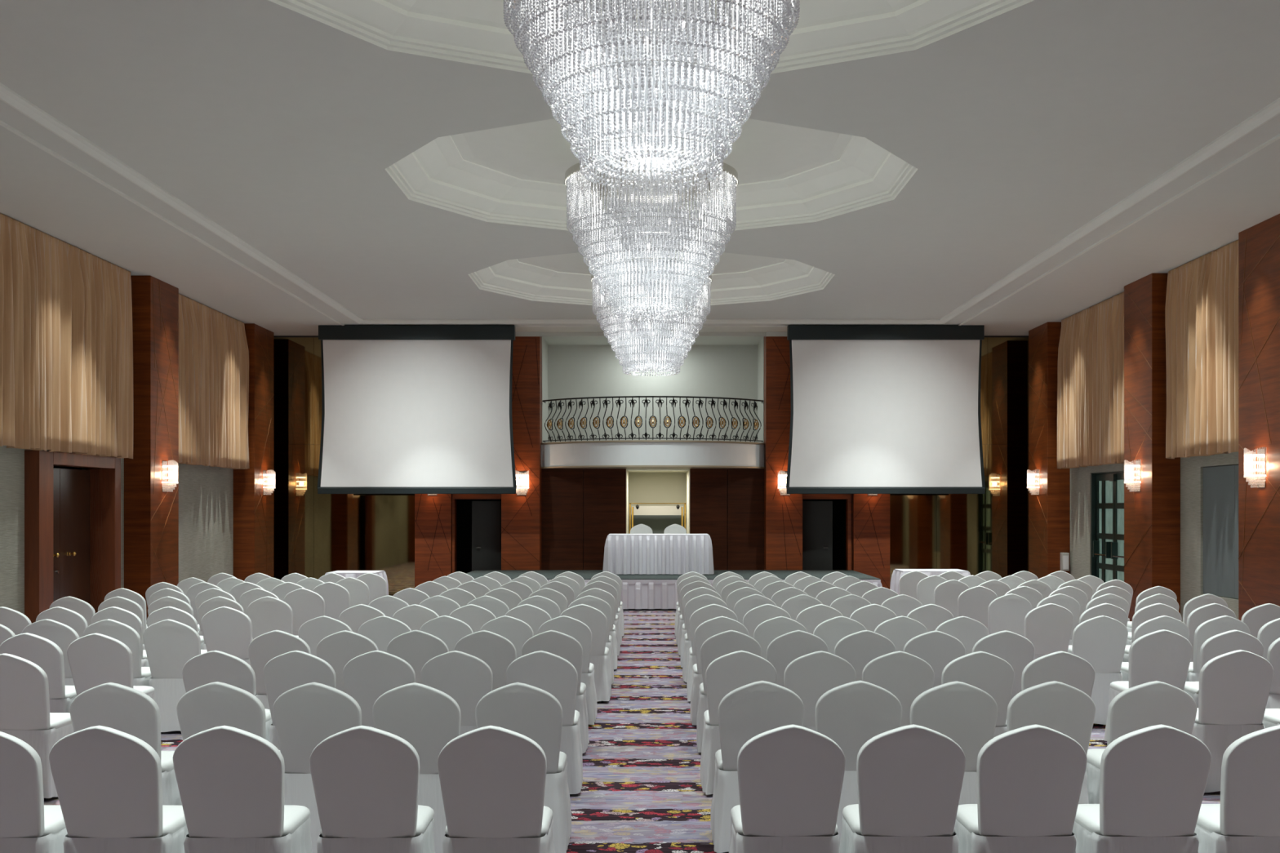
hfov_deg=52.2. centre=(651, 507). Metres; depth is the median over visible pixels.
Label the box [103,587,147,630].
banquet chair
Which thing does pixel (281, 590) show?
banquet chair
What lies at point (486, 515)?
door
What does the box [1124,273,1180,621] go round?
wood column
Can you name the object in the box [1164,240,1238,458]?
curtain
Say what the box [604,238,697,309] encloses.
strands
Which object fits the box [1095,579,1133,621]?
banquet chair
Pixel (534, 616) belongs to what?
banquet chair
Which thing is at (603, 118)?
strands
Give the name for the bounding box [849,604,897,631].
banquet chair
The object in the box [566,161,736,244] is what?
strands
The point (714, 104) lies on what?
strands
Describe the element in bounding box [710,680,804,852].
banquet chair
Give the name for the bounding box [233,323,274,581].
wood column
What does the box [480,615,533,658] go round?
banquet chair
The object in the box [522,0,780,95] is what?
strands
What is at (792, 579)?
banquet chair
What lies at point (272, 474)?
wall sconce
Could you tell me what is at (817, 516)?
door
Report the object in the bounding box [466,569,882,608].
stage platform
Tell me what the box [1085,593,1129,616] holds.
banquet chair
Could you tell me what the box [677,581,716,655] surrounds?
banquet chair
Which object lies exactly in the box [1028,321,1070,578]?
wood column
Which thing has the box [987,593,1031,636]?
banquet chair
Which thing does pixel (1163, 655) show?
banquet chair
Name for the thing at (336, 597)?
banquet chair
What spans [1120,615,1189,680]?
banquet chair
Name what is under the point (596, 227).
strands
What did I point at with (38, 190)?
ceiling
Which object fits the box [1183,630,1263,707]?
banquet chair
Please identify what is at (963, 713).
banquet chair
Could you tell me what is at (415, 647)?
banquet chair
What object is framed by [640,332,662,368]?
strands
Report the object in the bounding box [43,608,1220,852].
floor
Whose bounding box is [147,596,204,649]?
banquet chair
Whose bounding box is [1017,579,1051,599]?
banquet chair
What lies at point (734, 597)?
banquet chair
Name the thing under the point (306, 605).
banquet chair
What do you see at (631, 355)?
strands
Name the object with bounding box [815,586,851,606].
banquet chair
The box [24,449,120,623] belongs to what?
door
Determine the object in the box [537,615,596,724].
banquet chair
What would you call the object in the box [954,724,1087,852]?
banquet chair
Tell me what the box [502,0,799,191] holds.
crystal chandelier
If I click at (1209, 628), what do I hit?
banquet chair
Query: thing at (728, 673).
banquet chair
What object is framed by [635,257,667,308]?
strands
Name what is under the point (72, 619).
banquet chair
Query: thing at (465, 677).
banquet chair
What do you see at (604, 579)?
banquet chair
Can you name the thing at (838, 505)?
wall
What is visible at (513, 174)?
ceiling
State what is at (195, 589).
banquet chair
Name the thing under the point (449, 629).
banquet chair
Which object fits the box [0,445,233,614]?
wall
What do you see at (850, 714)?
banquet chair
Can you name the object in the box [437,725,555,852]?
banquet chair
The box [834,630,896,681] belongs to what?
banquet chair
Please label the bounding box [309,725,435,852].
banquet chair
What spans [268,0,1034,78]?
ceiling
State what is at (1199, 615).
banquet chair
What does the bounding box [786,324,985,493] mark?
projection screen
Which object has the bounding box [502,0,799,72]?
strands
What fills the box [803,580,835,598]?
banquet chair
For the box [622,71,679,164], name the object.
strands
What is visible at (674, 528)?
banquet chair
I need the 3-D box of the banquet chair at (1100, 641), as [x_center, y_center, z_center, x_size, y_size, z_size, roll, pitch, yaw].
[3.720,1.363,11.053,0.480,0.935,0.636,0,0,0]
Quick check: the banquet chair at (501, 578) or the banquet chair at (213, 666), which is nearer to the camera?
the banquet chair at (213, 666)
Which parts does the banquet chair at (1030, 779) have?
seat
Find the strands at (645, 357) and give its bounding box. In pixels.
[633,334,669,370]
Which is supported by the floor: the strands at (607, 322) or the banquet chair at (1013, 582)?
the banquet chair at (1013, 582)
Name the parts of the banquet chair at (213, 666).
seat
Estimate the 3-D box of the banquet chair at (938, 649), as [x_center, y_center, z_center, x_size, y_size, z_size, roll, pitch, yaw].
[2.065,1.363,9.747,0.480,0.935,0.635,0,0,1]
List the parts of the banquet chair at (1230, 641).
seat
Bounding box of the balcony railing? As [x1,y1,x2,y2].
[542,395,763,442]
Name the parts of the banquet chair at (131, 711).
seat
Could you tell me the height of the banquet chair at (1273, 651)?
0.935 m
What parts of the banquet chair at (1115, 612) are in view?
seat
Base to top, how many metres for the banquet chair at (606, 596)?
0.935 m
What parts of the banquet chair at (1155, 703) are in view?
seat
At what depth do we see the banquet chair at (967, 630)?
10.72 m
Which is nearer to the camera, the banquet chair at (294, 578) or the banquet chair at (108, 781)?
the banquet chair at (108, 781)
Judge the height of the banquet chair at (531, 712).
0.935 m
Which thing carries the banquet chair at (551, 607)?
on the floor
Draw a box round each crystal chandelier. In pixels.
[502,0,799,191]
[564,145,738,321]
[590,266,712,376]
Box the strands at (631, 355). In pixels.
[618,322,684,368]
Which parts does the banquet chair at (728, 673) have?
seat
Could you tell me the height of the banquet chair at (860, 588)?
0.935 m
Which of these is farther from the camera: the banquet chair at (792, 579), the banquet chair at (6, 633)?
the banquet chair at (792, 579)
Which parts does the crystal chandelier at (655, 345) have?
frame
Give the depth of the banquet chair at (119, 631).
10.46 m
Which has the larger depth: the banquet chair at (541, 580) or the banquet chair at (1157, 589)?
the banquet chair at (541, 580)
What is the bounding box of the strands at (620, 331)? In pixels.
[607,309,695,345]
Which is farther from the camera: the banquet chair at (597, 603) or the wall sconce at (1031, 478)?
the wall sconce at (1031, 478)
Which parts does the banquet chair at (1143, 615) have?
seat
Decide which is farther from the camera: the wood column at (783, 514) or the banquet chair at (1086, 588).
the wood column at (783, 514)
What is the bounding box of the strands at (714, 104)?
[560,5,742,159]
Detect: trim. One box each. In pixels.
[0,82,1279,327]
[452,493,501,573]
[515,331,786,336]
[802,493,851,569]
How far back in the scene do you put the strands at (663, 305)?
14.42 m
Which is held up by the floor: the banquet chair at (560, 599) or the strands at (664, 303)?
the banquet chair at (560, 599)
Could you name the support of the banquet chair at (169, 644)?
on the floor
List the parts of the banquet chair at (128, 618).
seat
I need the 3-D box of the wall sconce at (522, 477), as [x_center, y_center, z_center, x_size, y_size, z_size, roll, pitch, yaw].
[-2.620,-0.485,26.241,0.318,0.499,0.219,0,0,0]
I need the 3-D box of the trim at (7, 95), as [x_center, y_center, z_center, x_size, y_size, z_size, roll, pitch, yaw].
[0.000,-3.561,11.268,12.010,0.081,28.535,0,0,0]
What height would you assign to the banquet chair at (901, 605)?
0.935 m
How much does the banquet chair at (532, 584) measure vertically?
0.935 m
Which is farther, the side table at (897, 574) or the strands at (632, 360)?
the side table at (897, 574)
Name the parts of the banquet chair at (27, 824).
seat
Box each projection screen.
[317,324,516,493]
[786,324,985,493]
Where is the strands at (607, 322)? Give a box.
[600,292,702,331]
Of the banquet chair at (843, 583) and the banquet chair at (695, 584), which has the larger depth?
the banquet chair at (843, 583)
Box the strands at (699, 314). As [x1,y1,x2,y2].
[595,285,706,326]
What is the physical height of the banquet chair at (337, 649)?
0.935 m
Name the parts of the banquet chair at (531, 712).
seat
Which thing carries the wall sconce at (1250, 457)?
attached to the wood column at (1259, 245)
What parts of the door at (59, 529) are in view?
knob, knob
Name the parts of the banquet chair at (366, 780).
seat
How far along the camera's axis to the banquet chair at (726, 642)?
9.52 m
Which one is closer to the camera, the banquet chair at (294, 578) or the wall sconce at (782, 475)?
the banquet chair at (294, 578)
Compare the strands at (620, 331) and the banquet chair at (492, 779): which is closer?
the banquet chair at (492, 779)
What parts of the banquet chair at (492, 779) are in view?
seat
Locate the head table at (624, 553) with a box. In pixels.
[602,533,714,574]
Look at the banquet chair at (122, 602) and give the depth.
13.09 m
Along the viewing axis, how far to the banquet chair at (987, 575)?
18.34 m
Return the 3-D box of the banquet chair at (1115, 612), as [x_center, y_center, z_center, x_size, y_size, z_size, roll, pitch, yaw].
[4.226,1.363,12.455,0.480,0.935,0.647,0,0,-1]
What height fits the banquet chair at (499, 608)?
0.935 m
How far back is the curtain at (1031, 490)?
25.41 m
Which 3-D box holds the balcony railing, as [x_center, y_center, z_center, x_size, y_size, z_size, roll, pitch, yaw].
[0.038,-1.739,26.128,4.515,0.860,1.645,0,0,0]
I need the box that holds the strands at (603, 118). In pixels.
[569,28,733,173]
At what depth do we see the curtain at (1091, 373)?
22.84 m
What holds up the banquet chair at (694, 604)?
on the floor
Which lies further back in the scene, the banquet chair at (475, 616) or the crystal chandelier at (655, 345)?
the crystal chandelier at (655, 345)
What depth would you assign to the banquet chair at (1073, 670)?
8.12 m
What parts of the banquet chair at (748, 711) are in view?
seat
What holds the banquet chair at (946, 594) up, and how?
on the floor
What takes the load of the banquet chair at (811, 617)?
on the floor
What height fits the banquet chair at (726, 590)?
0.935 m
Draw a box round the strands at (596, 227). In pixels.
[577,177,724,264]
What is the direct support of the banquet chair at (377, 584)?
on the floor
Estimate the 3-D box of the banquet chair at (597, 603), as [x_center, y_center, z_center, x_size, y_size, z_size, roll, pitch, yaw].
[-0.633,1.363,13.510,0.480,0.935,0.647,0,0,0]
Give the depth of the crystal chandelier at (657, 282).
14.11 m
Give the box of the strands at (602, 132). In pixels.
[578,47,723,191]
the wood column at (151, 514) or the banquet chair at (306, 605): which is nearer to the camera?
the banquet chair at (306, 605)
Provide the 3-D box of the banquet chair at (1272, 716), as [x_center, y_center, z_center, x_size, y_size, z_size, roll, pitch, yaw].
[4.224,1.363,8.451,0.480,0.935,0.647,0,0,0]
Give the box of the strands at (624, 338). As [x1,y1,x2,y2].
[611,313,691,351]
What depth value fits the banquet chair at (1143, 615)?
12.18 m
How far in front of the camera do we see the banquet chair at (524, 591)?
15.80 m
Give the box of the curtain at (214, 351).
[178,293,248,469]
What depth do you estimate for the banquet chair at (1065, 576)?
18.34 m
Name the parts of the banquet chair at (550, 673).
seat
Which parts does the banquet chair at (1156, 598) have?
seat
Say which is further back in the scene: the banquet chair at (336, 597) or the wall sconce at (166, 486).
the wall sconce at (166, 486)
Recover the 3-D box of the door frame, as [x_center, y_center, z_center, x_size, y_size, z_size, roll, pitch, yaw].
[-3.520,0.580,27.935,2.160,2.500,1.730,0,0,0]
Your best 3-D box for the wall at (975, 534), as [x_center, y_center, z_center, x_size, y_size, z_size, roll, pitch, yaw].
[6.410,-0.850,26.940,3.140,5.360,0.060,0,0,0]
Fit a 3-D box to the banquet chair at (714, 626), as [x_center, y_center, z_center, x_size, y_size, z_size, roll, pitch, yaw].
[0.576,1.363,10.986,0.480,0.935,0.638,0,0,-1]
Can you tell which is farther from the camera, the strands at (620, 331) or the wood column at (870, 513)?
the wood column at (870, 513)
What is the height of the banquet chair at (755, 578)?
0.935 m
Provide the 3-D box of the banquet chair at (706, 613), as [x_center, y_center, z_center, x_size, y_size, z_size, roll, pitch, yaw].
[0.580,1.363,12.347,0.480,0.935,0.642,0,0,1]
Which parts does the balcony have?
moulding, moulding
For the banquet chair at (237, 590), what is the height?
0.935 m
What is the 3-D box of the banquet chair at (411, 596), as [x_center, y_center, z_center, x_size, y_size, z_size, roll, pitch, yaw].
[-2.676,1.363,14.740,0.480,0.935,0.642,0,0,-1]
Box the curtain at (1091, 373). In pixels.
[1057,291,1124,468]
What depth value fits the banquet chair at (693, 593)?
14.62 m
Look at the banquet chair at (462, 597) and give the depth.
14.46 m
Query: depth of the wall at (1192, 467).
19.54 m
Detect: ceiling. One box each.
[0,0,1279,319]
[0,99,1279,335]
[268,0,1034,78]
[385,117,917,231]
[467,250,835,305]
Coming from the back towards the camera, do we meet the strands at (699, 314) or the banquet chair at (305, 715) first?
the strands at (699, 314)
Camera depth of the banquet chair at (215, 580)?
17.76 m
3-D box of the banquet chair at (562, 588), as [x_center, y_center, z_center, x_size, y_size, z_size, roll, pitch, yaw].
[-1.153,1.363,16.070,0.480,0.935,0.638,0,0,1]
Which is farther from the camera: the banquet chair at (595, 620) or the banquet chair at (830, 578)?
the banquet chair at (830, 578)
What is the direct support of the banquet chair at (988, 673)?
on the floor
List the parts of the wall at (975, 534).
mirror panel, mirror panel, mirror panel, rail, mirror panel, mirror panel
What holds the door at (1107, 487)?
in the wall at (1192, 467)
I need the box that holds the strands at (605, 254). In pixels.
[588,207,714,275]
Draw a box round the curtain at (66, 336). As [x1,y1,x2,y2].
[0,213,133,458]
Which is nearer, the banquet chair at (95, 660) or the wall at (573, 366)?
the banquet chair at (95, 660)
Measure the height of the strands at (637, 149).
0.627 m
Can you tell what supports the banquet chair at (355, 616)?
on the floor
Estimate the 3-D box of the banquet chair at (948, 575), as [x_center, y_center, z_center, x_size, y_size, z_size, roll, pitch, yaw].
[4.224,1.363,18.630,0.480,0.935,0.636,0,0,1]
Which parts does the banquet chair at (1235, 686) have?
seat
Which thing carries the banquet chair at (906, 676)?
on the floor
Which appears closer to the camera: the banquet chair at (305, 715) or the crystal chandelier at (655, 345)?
the banquet chair at (305, 715)
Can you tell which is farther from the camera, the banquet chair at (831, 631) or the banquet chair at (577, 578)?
the banquet chair at (577, 578)
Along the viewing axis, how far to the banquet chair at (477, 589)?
15.80 m
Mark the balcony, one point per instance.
(629, 455)
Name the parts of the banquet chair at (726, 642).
seat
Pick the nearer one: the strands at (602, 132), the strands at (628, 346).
the strands at (602, 132)
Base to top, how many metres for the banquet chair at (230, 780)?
0.935 m
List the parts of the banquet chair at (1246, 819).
seat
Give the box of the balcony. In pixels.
[541,440,764,471]
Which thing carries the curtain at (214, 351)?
hanging from the ceiling at (38, 190)
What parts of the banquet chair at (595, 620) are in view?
seat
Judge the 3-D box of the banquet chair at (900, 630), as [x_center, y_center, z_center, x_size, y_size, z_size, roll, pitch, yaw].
[2.060,1.363,11.018,0.480,0.935,0.638,0,0,0]
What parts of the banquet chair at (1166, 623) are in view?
seat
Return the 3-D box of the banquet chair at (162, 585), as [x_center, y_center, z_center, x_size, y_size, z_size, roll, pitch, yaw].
[-5.835,1.363,15.877,0.480,0.935,0.647,0,0,-1]
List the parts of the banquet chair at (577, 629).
seat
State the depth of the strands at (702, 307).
20.59 m
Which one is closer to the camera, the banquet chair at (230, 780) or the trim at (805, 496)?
the banquet chair at (230, 780)
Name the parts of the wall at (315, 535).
mirror panel, mirror panel, rail, mirror panel, mirror panel, mirror panel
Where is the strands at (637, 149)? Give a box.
[606,66,696,173]
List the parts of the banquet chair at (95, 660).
seat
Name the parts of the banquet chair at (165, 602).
seat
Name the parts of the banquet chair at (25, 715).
seat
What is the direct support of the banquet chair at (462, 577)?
on the floor
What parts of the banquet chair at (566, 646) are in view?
seat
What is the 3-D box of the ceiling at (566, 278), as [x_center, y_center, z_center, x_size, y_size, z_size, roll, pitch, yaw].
[0.000,-3.820,20.900,5.680,0.440,5.146,0,0,0]
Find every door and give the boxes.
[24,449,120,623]
[471,501,501,571]
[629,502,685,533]
[802,501,832,569]
[1091,470,1124,582]
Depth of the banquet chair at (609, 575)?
18.20 m
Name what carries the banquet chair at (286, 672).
on the floor
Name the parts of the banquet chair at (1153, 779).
seat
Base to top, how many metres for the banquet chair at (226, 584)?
0.935 m
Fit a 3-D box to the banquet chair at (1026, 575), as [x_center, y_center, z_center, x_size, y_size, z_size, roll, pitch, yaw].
[5.238,1.363,18.649,0.480,0.935,0.642,0,0,1]
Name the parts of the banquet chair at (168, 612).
seat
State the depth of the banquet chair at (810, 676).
8.15 m
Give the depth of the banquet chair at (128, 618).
11.75 m
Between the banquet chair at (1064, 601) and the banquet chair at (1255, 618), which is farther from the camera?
the banquet chair at (1064, 601)
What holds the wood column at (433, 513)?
on the floor
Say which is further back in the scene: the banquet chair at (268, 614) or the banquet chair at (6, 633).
the banquet chair at (268, 614)
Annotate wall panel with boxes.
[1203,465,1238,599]
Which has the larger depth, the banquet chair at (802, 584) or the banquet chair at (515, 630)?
the banquet chair at (802, 584)
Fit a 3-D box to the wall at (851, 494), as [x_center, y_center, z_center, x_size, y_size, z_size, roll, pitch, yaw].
[3.945,-0.855,26.845,1.790,5.370,0.450,0,0,0]
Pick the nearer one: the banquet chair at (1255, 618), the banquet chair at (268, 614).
the banquet chair at (1255, 618)
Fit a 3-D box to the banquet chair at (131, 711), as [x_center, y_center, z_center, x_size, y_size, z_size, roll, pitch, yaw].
[-2.760,1.363,6.948,0.480,0.935,0.647,0,0,0]
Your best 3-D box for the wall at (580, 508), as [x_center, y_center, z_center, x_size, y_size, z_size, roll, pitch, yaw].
[0.030,0.515,26.820,4.560,2.630,0.200,0,0,0]
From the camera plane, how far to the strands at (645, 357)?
20.70 m
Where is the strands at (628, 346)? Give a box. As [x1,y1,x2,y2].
[614,315,688,359]
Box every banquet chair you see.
[0,606,31,635]
[0,624,15,645]
[0,632,76,713]
[0,653,74,800]
[0,731,67,852]
[21,618,79,685]
[35,606,88,638]
[48,595,95,626]
[48,725,188,852]
[66,633,155,700]
[69,682,182,805]
[82,618,151,686]
[90,606,149,666]
[97,596,145,649]
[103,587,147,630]
[142,619,200,732]
[145,582,183,608]
[146,606,207,653]
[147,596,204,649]
[148,588,199,632]
[173,725,311,852]
[176,681,279,751]
[177,577,204,595]
[182,650,272,742]
[186,582,222,624]
[195,587,235,635]
[198,596,253,649]
[201,606,256,693]
[207,573,235,586]
[216,577,244,593]
[229,582,264,603]
[239,588,279,616]
[244,573,271,584]
[247,595,298,639]
[248,630,311,709]
[256,577,284,592]
[262,650,336,750]
[271,582,304,600]
[272,682,361,852]
[280,573,307,583]
[283,588,324,635]
[296,577,324,591]
[297,615,352,656]
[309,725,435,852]
[312,582,350,620]
[315,630,378,693]
[318,573,345,583]
[336,577,368,607]
[338,604,385,633]
[342,650,415,728]
[356,573,386,604]
[357,615,411,652]
[368,595,408,617]
[372,682,461,852]
[386,630,448,684]
[392,587,429,605]
[392,604,439,631]
[414,581,448,597]
[418,595,460,617]
[419,615,473,651]
[420,650,493,734]
[432,576,462,590]
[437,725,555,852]
[440,587,475,607]
[447,571,474,583]
[448,604,496,632]
[454,630,515,690]
[457,581,489,598]
[466,595,509,617]
[471,576,501,591]
[475,682,571,852]
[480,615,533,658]
[484,571,511,585]
[484,587,522,610]
[498,581,533,600]
[505,604,551,635]
[506,650,583,795]
[509,576,540,592]
[516,595,559,618]
[518,571,547,586]
[521,630,589,753]
[528,587,567,614]
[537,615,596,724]
[538,581,574,608]
[547,576,580,600]
[555,571,585,592]
[560,604,611,702]
[567,595,613,684]
[575,587,617,669]
[580,581,620,655]
[586,576,622,644]
[590,571,624,636]
[630,524,652,533]
[663,524,686,533]
[675,571,708,636]
[675,575,711,644]
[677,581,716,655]
[680,586,721,667]
[682,594,728,682]
[686,604,737,701]
[689,616,748,725]
[696,630,761,752]
[700,650,777,795]
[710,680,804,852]
[712,571,743,589]
[715,575,748,595]
[720,581,756,604]
[726,586,764,612]
[728,724,845,852]
[733,594,776,624]
[742,604,791,638]
[747,571,777,586]
[753,616,807,660]
[754,575,785,592]
[761,581,795,599]
[766,630,828,687]
[770,586,808,608]
[781,594,822,621]
[783,650,856,731]
[784,571,811,586]
[793,575,823,591]
[795,604,843,634]
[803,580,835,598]
[813,616,866,654]
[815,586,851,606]
[815,680,902,845]
[821,571,848,584]
[830,594,871,617]
[832,575,862,590]
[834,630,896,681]
[839,724,965,852]
[845,581,878,596]
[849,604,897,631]
[861,586,898,605]
[862,651,934,727]
[874,616,928,651]
[880,594,922,617]
[898,570,928,599]
[902,630,965,687]
[906,604,953,631]
[910,680,998,804]
[916,575,947,605]
[933,579,969,617]
[934,616,989,654]
[937,570,964,580]
[941,651,1014,737]
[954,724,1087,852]
[957,586,997,628]
[958,575,986,588]
[972,630,1035,701]
[975,570,1001,581]
[977,579,1010,597]
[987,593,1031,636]
[998,575,1026,590]
[1004,586,1042,609]
[1005,651,1095,749]
[1006,680,1095,804]
[1011,570,1038,582]
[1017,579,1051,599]
[1024,603,1073,660]
[1036,575,1065,592]
[1036,593,1079,645]
[1046,570,1075,582]
[1048,586,1087,626]
[1057,579,1093,604]
[1067,603,1128,662]
[1071,615,1128,724]
[1072,724,1211,852]
[1077,575,1104,595]
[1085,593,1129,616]
[1085,680,1196,804]
[1090,586,1131,631]
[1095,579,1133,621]
[1104,629,1192,741]
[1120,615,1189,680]
[1123,603,1182,662]
[1125,593,1179,644]
[1126,586,1177,631]
[1182,593,1227,625]
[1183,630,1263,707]
[1186,603,1236,662]
[1186,615,1250,681]
[1191,649,1274,792]
[1194,724,1279,852]
[1240,603,1279,638]
[1257,617,1279,659]
[1262,708,1279,728]
[1266,637,1279,708]
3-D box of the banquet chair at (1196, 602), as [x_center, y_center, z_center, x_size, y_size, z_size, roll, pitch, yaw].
[5.750,1.363,13.779,0.480,0.935,0.636,0,0,-1]
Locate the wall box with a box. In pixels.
[1060,552,1069,570]
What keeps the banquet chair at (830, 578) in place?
on the floor
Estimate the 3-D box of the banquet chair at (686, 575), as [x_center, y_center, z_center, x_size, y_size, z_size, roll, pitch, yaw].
[0.573,1.363,18.401,0.480,0.935,0.636,0,0,0]
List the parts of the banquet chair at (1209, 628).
seat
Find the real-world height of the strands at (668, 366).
0.657 m
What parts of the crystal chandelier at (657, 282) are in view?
frame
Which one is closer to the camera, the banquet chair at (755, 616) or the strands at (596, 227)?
the banquet chair at (755, 616)
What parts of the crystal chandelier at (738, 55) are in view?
bulb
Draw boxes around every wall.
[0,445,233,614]
[273,335,414,595]
[541,468,764,569]
[542,336,764,442]
[626,469,689,533]
[802,499,845,569]
[850,493,852,569]
[889,335,1028,586]
[1070,451,1238,622]
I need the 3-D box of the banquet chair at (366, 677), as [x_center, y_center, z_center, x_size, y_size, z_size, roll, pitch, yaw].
[-1.715,1.363,8.441,0.480,0.935,0.637,0,0,-1]
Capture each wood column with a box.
[124,275,178,617]
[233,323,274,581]
[414,493,452,587]
[501,334,542,569]
[764,336,802,569]
[852,493,889,589]
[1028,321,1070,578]
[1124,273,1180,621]
[1238,213,1279,620]
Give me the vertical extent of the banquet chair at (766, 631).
0.935 m
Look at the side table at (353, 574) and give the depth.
21.55 m
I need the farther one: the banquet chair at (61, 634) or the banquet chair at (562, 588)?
the banquet chair at (562, 588)
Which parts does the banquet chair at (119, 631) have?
seat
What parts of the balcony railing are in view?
rail, rail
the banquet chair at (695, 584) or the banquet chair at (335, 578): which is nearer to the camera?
the banquet chair at (695, 584)
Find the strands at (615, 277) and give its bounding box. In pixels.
[599,229,703,296]
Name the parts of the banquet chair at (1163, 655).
seat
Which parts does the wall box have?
plate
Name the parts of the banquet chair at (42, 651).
seat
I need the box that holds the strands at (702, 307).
[591,276,711,315]
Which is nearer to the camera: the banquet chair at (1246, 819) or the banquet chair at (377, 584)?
the banquet chair at (1246, 819)
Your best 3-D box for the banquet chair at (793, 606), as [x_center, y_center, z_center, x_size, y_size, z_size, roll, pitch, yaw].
[1.559,1.363,13.695,0.480,0.935,0.647,0,0,0]
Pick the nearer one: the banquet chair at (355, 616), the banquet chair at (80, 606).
the banquet chair at (355, 616)
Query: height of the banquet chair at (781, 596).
0.935 m
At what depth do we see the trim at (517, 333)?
26.38 m
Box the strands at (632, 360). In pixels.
[622,328,679,376]
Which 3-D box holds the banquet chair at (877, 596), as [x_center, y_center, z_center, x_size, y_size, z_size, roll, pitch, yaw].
[2.579,1.363,14.916,0.480,0.935,0.642,0,0,1]
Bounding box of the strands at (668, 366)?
[627,330,675,373]
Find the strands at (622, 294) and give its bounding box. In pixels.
[609,249,693,321]
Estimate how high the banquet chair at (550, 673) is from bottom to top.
0.935 m
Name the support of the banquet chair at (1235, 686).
on the floor
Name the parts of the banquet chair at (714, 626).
seat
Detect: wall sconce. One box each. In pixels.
[161,459,177,492]
[262,470,275,494]
[515,470,528,495]
[777,470,790,495]
[1026,469,1039,494]
[1124,459,1141,491]
[1243,447,1266,488]
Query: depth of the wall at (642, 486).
30.20 m
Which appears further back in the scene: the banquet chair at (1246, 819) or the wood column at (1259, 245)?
the wood column at (1259, 245)
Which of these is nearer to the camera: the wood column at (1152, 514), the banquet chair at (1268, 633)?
the banquet chair at (1268, 633)
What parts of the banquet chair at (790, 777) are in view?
seat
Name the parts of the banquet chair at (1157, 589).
seat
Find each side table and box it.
[324,570,388,595]
[889,568,970,595]
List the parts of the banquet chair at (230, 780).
seat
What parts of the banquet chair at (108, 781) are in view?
seat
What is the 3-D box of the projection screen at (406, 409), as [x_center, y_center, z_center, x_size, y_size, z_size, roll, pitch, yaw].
[-4.560,-1.893,25.420,3.879,3.275,0.160,0,0,0]
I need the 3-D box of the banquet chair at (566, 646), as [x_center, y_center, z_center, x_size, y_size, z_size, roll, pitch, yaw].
[-0.721,1.363,9.777,0.480,0.935,0.647,0,0,1]
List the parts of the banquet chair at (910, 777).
seat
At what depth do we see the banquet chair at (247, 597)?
14.40 m
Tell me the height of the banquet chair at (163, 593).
0.935 m
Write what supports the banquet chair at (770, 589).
on the floor
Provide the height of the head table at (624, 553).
0.755 m
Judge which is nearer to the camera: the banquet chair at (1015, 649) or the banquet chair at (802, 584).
the banquet chair at (1015, 649)
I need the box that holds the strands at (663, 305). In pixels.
[626,257,677,312]
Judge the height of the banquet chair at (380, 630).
0.935 m
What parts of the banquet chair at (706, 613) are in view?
seat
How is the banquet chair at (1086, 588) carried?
on the floor
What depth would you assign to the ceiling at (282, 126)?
12.32 m

